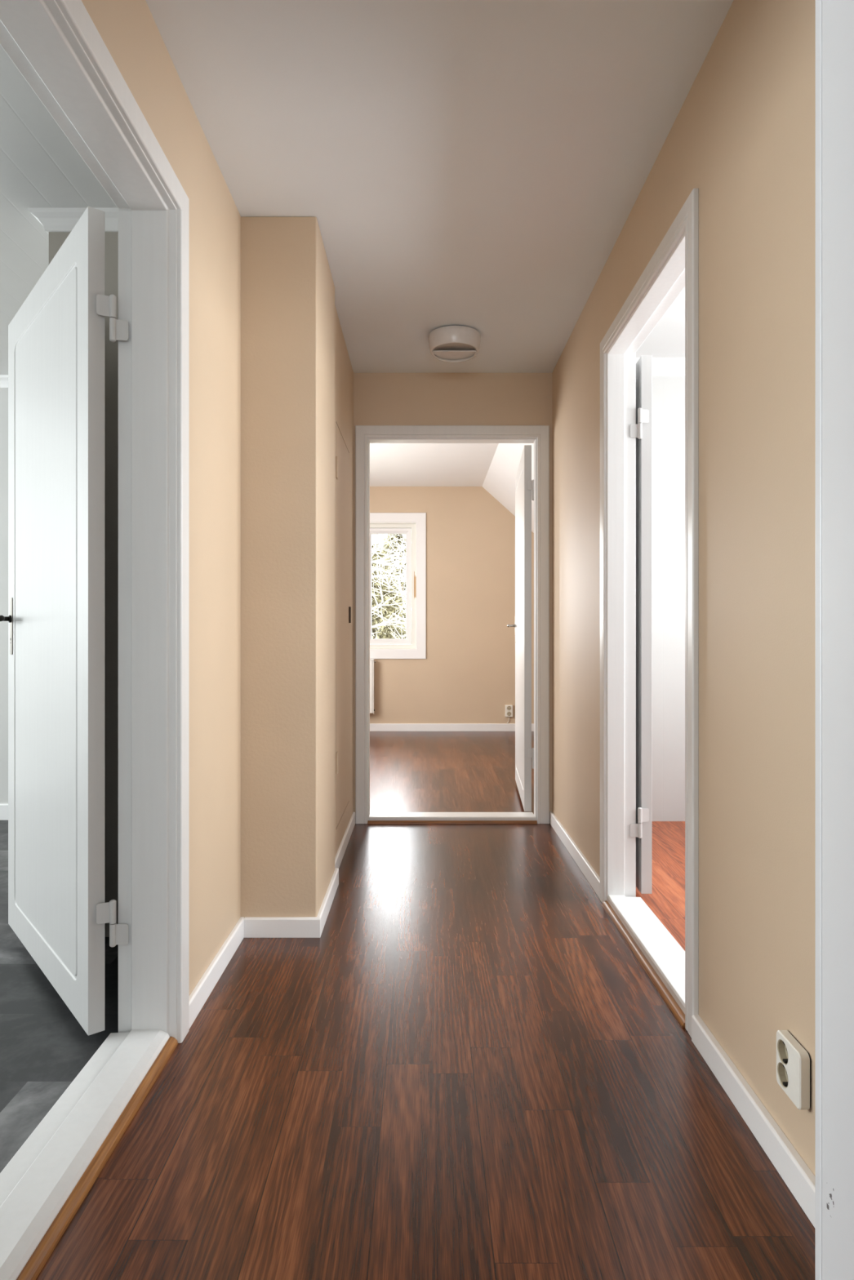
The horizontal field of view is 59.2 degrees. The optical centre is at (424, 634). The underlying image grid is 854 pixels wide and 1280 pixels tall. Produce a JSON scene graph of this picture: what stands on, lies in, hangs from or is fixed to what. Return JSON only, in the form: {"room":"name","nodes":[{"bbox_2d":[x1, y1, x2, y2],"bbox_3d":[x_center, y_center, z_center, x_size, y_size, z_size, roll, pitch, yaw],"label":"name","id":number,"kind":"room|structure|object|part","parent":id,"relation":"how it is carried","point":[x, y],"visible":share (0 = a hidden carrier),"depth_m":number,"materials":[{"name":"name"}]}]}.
{"room":"home hallway","nodes":[
{"label":"home hallway","id":0,"kind":"room"},
{"bbox_2d":[0,387,8,804],"bbox_3d":[-3.700,-0.241,4.045,4.800,2.470,0.030,0,0,0],"label":"wall","id":1,"kind":"structure","parent":0,"point":[3,391],"depth_m":4.03,"materials":[{"name":"grey paint"}]},
{"bbox_2d":[0,804,8,820],"bbox_3d":[-3.650,0.952,4.023,4.680,0.085,0.014,0,0,0],"label":"baseboard","id":2,"kind":"structure","parent":1,"relation":"attached to","point":[3,807],"depth_m":4.02,"materials":[{"name":"white paint"}]},
{"bbox_2d":[0,374,8,387],"bbox_3d":[-3.618,-1.349,4.008,4.765,0.055,0.044,0,0,0],"label":"crown molding","id":3,"kind":"structure","parent":1,"relation":"attached to","point":[3,378],"depth_m":4.01,"materials":[{"name":"white paint"}]},
{"bbox_2d":[81,0,240,995],"bbox_3d":[-0.676,-0.191,1.617,0.141,2.370,1.713,0,0,0],"label":"wall","id":4,"kind":"structure","parent":0,"point":[129,30],"depth_m":2.11,"materials":[{"name":"beige paint"}]},
{"bbox_2d":[0,206,128,1035],"bbox_3d":[-1.046,-0.032,2.151,0.160,1.980,0.942,0,0,-43],"label":"door","id":5,"kind":"structure","parent":4,"relation":"in","point":[58,909],"depth_m":1.96,"materials":[{"name":"white paint"}]},
{"bbox_3d":[-1.334,-0.050,2.385,0.055,0.024,0.126,0,0,-39],"label":"lever","id":6,"kind":"part","parent":5,"relation":"part of","materials":[{"name":"metal"}]},
{"bbox_2d":[28,208,118,234],"bbox_3d":[-1.013,-1.349,3.227,0.532,0.055,1.606,0,0,0],"label":"crown molding","id":7,"kind":"structure","parent":4,"relation":"attached to","point":[53,220],"depth_m":2.44,"materials":[{"name":"white paint"}]},
{"bbox_2d":[0,0,189,1279],"bbox_3d":[-0.675,-0.050,1.381,0.170,2.087,1.008,0,0,0],"label":"door frame","id":8,"kind":"structure","parent":4,"relation":"attached to","point":[56,46],"depth_m":1.82,"materials":[{"name":"white wood"}]},
{"bbox_3d":[-0.598,-0.050,1.381,0.016,2.087,1.008,0,0,0],"label":"casing","id":9,"kind":"part","parent":8,"relation":"part of","materials":[{"name":"white wood"}]},
{"bbox_2d":[189,916,244,1028],"bbox_3d":[-0.599,0.962,2.179,0.014,0.064,0.587,0,0,0],"label":"baseboard","id":10,"kind":"structure","parent":4,"relation":"attached to","point":[205,986],"depth_m":2.12,"materials":[{"name":"white paint"}]},
{"bbox_2d":[48,217,334,937],"bbox_3d":[-0.795,-0.191,2.724,0.879,2.370,0.512,0,0,0],"label":"wall","id":11,"kind":"structure","parent":0,"point":[287,287],"depth_m":2.47,"materials":[{"name":"beige paint"}]},
{"bbox_2d":[244,916,320,937],"bbox_3d":[-0.467,0.962,2.466,0.250,0.064,0.014,0,0,0],"label":"baseboard","id":12,"kind":"structure","parent":11,"relation":"attached to","point":[254,926],"depth_m":2.46,"materials":[{"name":"white paint"}]},
{"bbox_2d":[334,305,353,857],"bbox_3d":[-0.425,-0.191,3.467,0.100,2.370,0.974,0,0,0],"label":"wall","id":13,"kind":"structure","parent":0,"point":[344,373],"depth_m":3.60,"materials":[{"name":"beige paint"}]},
{"bbox_2d":[316,812,355,934],"bbox_3d":[-0.358,0.962,3.204,0.033,0.064,1.463,0,0,0],"label":"baseboard","id":14,"kind":"structure","parent":13,"relation":"attached to","point":[328,899],"depth_m":2.90,"materials":[{"name":"white paint"}]},
{"bbox_2d":[336,423,351,826],"bbox_3d":[-0.420,-0.037,3.446,0.109,1.728,0.548,0,0,0],"label":"door","id":15,"kind":"structure","parent":13,"relation":"in","point":[343,608],"depth_m":3.38,"materials":[{"name":"beige paint"}]},
{"bbox_2d":[0,0,733,374],"bbox_3d":[-2.672,-1.436,2.420,6.855,0.120,3.560,0,0,0],"label":"ceiling","id":16,"kind":"structure","parent":0,"point":[479,165],"depth_m":2.11,"materials":[{"name":"paint"}]},
{"bbox_2d":[428,325,480,362],"bbox_3d":[0.136,-1.329,3.450,0.241,0.094,0.241,0,0,0],"label":"smoke detector","id":17,"kind":"object","parent":16,"relation":"attached to","point":[447,344],"visible":1,"depth_m":3.40,"materials":[{"name":"plastic"}]},
{"bbox_3d":[0.136,-1.301,3.500,0.201,0.006,0.100,0,0,0],"label":"plate","id":18,"kind":"part","parent":17,"relation":"part of","materials":[{"name":"white plastic"}]},
{"bbox_2d":[433,342,475,350],"bbox_3d":[0.136,-1.312,3.450,0.198,0.020,0.198,0,0,0],"label":"diffuser","id":19,"kind":"object","parent":17,"relation":"attached to","point":[437,346],"depth_m":3.44,"materials":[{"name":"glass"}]},
{"bbox_2d":[0,731,814,1279],"bbox_3d":[-1.850,1.054,2.800,8.500,0.120,10.200,0,0,0],"label":"floor","id":20,"kind":"structure","parent":0,"point":[470,1071],"depth_m":1.63,"materials":[{"name":"brown wood"}]},
{"bbox_2d":[369,486,533,723],"bbox_3d":[-0.025,-0.266,7.785,3.550,2.520,0.150,0,0,0],"label":"wall","id":21,"kind":"structure","parent":0,"point":[467,673],"depth_m":7.71,"materials":[{"name":"beige paint"}]},
{"bbox_2d":[369,658,375,714],"bbox_3d":[-0.824,0.529,7.653,0.652,0.555,0.114,0,0,0],"label":"radiator","id":22,"kind":"object","parent":21,"relation":"attached to","point":[371,660],"visible":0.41,"depth_m":7.60,"materials":[{"name":"metal"}]},
{"bbox_3d":[-0.833,0.532,7.607,0.634,0.530,0.022,0,0,0],"label":"panel","id":23,"kind":"part","parent":22,"relation":"part of","materials":[{"name":"metal"}]},
{"bbox_3d":[-0.518,0.537,7.635,0.004,0.540,0.070,0,0,0],"label":"panel","id":24,"kind":"part","parent":22,"relation":"part of","materials":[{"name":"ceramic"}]},
{"bbox_2d":[369,512,426,658],"bbox_3d":[-0.642,-0.496,7.761,1.309,1.498,0.138,0,0,0],"label":"window","id":25,"kind":"structure","parent":21,"relation":"in","point":[413,525],"depth_m":7.70,"materials":[{"name":"white paint"}]},
{"bbox_3d":[-0.373,-0.496,7.776,0.469,1.196,0.048,0,0,0],"label":"sash","id":26,"kind":"part","parent":25,"relation":"part of","materials":[{"name":"white paint"}]},
{"bbox_2d":[369,723,533,731],"bbox_3d":[-0.025,0.955,7.703,3.350,0.078,0.014,0,0,0],"label":"baseboard","id":27,"kind":"structure","parent":21,"relation":"attached to","point":[373,726],"depth_m":7.70,"materials":[{"name":"white paint"}]},
{"bbox_2d":[505,704,512,723],"bbox_3d":[0.861,0.819,7.690,0.075,0.191,0.040,0,0,0],"label":"wall socket","id":28,"kind":"object","parent":21,"relation":"attached to","point":[508,708],"visible":1,"depth_m":7.67,"materials":[{"name":"beige plastic"}]},
{"bbox_2d":[369,443,533,533],"bbox_3d":[0.000,-1.030,5.953,3.600,1.212,3.894,0,0,0],"label":"ceiling","id":29,"kind":"structure","parent":0,"point":[493,467],"depth_m":6.67,"materials":[{"name":"white paint"}]},
{"bbox_2d":[353,373,551,812],"bbox_3d":[-0.263,-0.266,4.007,2.075,2.520,0.106,0,0,0],"label":"wall","id":30,"kind":"structure","parent":0,"point":[379,398],"depth_m":3.95,"materials":[{"name":"beige paint"}]},
{"bbox_2d":[355,425,549,823],"bbox_3d":[0.144,-0.051,4.004,1.017,2.090,0.132,0,0,0],"label":"door frame","id":31,"kind":"structure","parent":30,"relation":"attached to","point":[539,435],"depth_m":3.94,"materials":[{"name":"white wood"}]},
{"bbox_2d":[506,444,533,811],"bbox_3d":[0.611,-0.033,4.512,0.161,1.991,0.939,0,0,0],"label":"door","id":32,"kind":"structure","parent":30,"relation":"in","point":[524,753],"depth_m":4.13,"materials":[{"name":"white paint"}]},
{"bbox_3d":[0.561,-0.056,4.878,0.055,0.024,0.126,0,0,4],"label":"lever","id":33,"kind":"part","parent":32,"relation":"part of","materials":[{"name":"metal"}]},
{"bbox_2d":[635,287,684,357],"bbox_3d":[1.577,-1.524,2.347,1.645,0.125,3.414,0,0,0],"label":"ceiling","id":34,"kind":"structure","parent":0,"point":[666,339],"depth_m":3.68,"materials":[{"name":"white paint"}]},
{"bbox_2d":[651,375,684,503],"bbox_3d":[1.587,-0.306,4.030,1.625,2.600,0.060,0,0,0],"label":"wall","id":35,"kind":"structure","parent":0,"point":[668,392],"depth_m":4.00,"materials":[{"name":"white paint"}]},
{"bbox_2d":[635,357,684,375],"bbox_3d":[1.538,-1.419,3.985,1.525,0.085,0.030,0,0,0],"label":"crown molding","id":36,"kind":"structure","parent":35,"relation":"attached to","point":[660,366],"depth_m":3.97,"materials":[{"name":"white paint"}]},
{"bbox_2d":[651,481,684,821],"bbox_3d":[1.580,0.091,3.997,1.440,1.806,0.006,0,0,0],"label":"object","id":37,"kind":"structure","parent":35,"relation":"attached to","point":[668,511],"depth_m":3.99,"materials":[{"name":"white paint"}]},
{"bbox_2d":[551,0,814,1175],"bbox_3d":[0.723,-0.236,2.357,0.105,2.460,3.194,0,0,0],"label":"wall","id":38,"kind":"structure","parent":0,"point":[742,135],"depth_m":1.59,"materials":[{"name":"beige paint"}]},
{"bbox_2d":[549,811,599,898],"bbox_3d":[0.663,0.962,3.385,0.014,0.064,1.137,0,0,0],"label":"baseboard","id":39,"kind":"structure","parent":38,"relation":"attached to","point":[593,879],"depth_m":3.24,"materials":[{"name":"white paint"}]},
{"bbox_2d":[630,355,651,893],"bbox_3d":[0.836,-0.036,3.170,0.156,1.988,0.844,0,0,1],"label":"door","id":40,"kind":"structure","parent":38,"relation":"in","point":[642,430],"depth_m":2.77,"materials":[{"name":"white paint"}]},
{"bbox_2d":[600,188,698,1037],"bbox_3d":[0.720,-0.049,2.328,0.140,2.086,0.979,0,0,0],"label":"door frame","id":41,"kind":"structure","parent":38,"relation":"attached to","point":[673,266],"depth_m":2.56,"materials":[{"name":"white wood"}]},
{"bbox_2d":[691,1014,814,1227],"bbox_3d":[0.661,0.962,1.299,0.018,0.064,1.078,0,0,0],"label":"baseboard","id":42,"kind":"structure","parent":38,"relation":"attached to","point":[793,1171],"depth_m":1.47,"materials":[{"name":"white paint"}]},
{"bbox_2d":[776,1030,810,1110],"bbox_3d":[0.660,0.779,1.347,0.020,0.100,0.090,0,0,0],"label":"wall socket","id":43,"kind":"object","parent":38,"relation":"attached to","point":[793,1060],"visible":1,"depth_m":1.33,"materials":[{"name":"beige plastic"}]},
{"bbox_3d":[0.014,-0.191,0.700,1.522,2.370,0.120,0,0,0],"label":"wall","id":44,"kind":"structure","parent":0,"visible":0},
{"bbox_2d":[814,0,853,1279],"bbox_3d":[-0.035,-0.053,0.708,0.998,2.094,0.135,0,0,0],"label":"door frame","id":45,"kind":"structure","parent":44,"relation":"attached to","point":[833,19],"depth_m":0.73,"materials":[{"name":"white paint"}]},
{"bbox_3d":[-0.035,-0.053,0.767,0.998,2.094,0.015,0,0,0],"label":"casing","id":46,"kind":"part","parent":45,"relation":"part of","materials":[{"name":"white paint"}]},
{"label":"outside","id":47,"kind":"structure","parent":0,"visible":0},
{"bbox_3d":[0.000,4.294,34.500,60.000,0.200,51.000,0,0,0],"label":"ground","id":48,"kind":"structure","parent":47,"visible":0},
{"bbox_2d":[371,542,405,638],"bbox_3d":[-1.344,0.961,18.586,4.869,6.467,4.927,0,0,0],"label":"evergreen tree","id":49,"kind":"object","parent":48,"relation":"on","point":[388,633],"visible":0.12,"depth_m":18.02,"materials":[{"name":"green plant"}]},
{"bbox_2d":[371,533,405,636],"bbox_3d":[-1.288,0.561,10.757,3.367,7.266,3.168,0,0,12],"label":"bare tree","id":50,"kind":"object","parent":48,"relation":"on","point":[377,562],"visible":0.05,"depth_m":11.12,"materials":[{"name":"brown plant"}]},
{"bbox_2d":[371,533,405,636],"bbox_3d":[-0.767,0.319,23.639,5.106,7.750,5.159,0,0,0],"label":"evergreen tree","id":51,"kind":"object","parent":48,"relation":"on","point":[386,546],"visible":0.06,"depth_m":23.15,"materials":[{"name":"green plant"}]},
{"bbox_2d":[372,533,405,638],"bbox_3d":[0.282,0.658,14.160,3.219,7.091,3.349,0,0,-7],"label":"bare tree","id":52,"kind":"object","parent":48,"relation":"on","point":[402,546],"visible":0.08,"depth_m":13.77,"materials":[{"name":"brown plant"}]}
]}

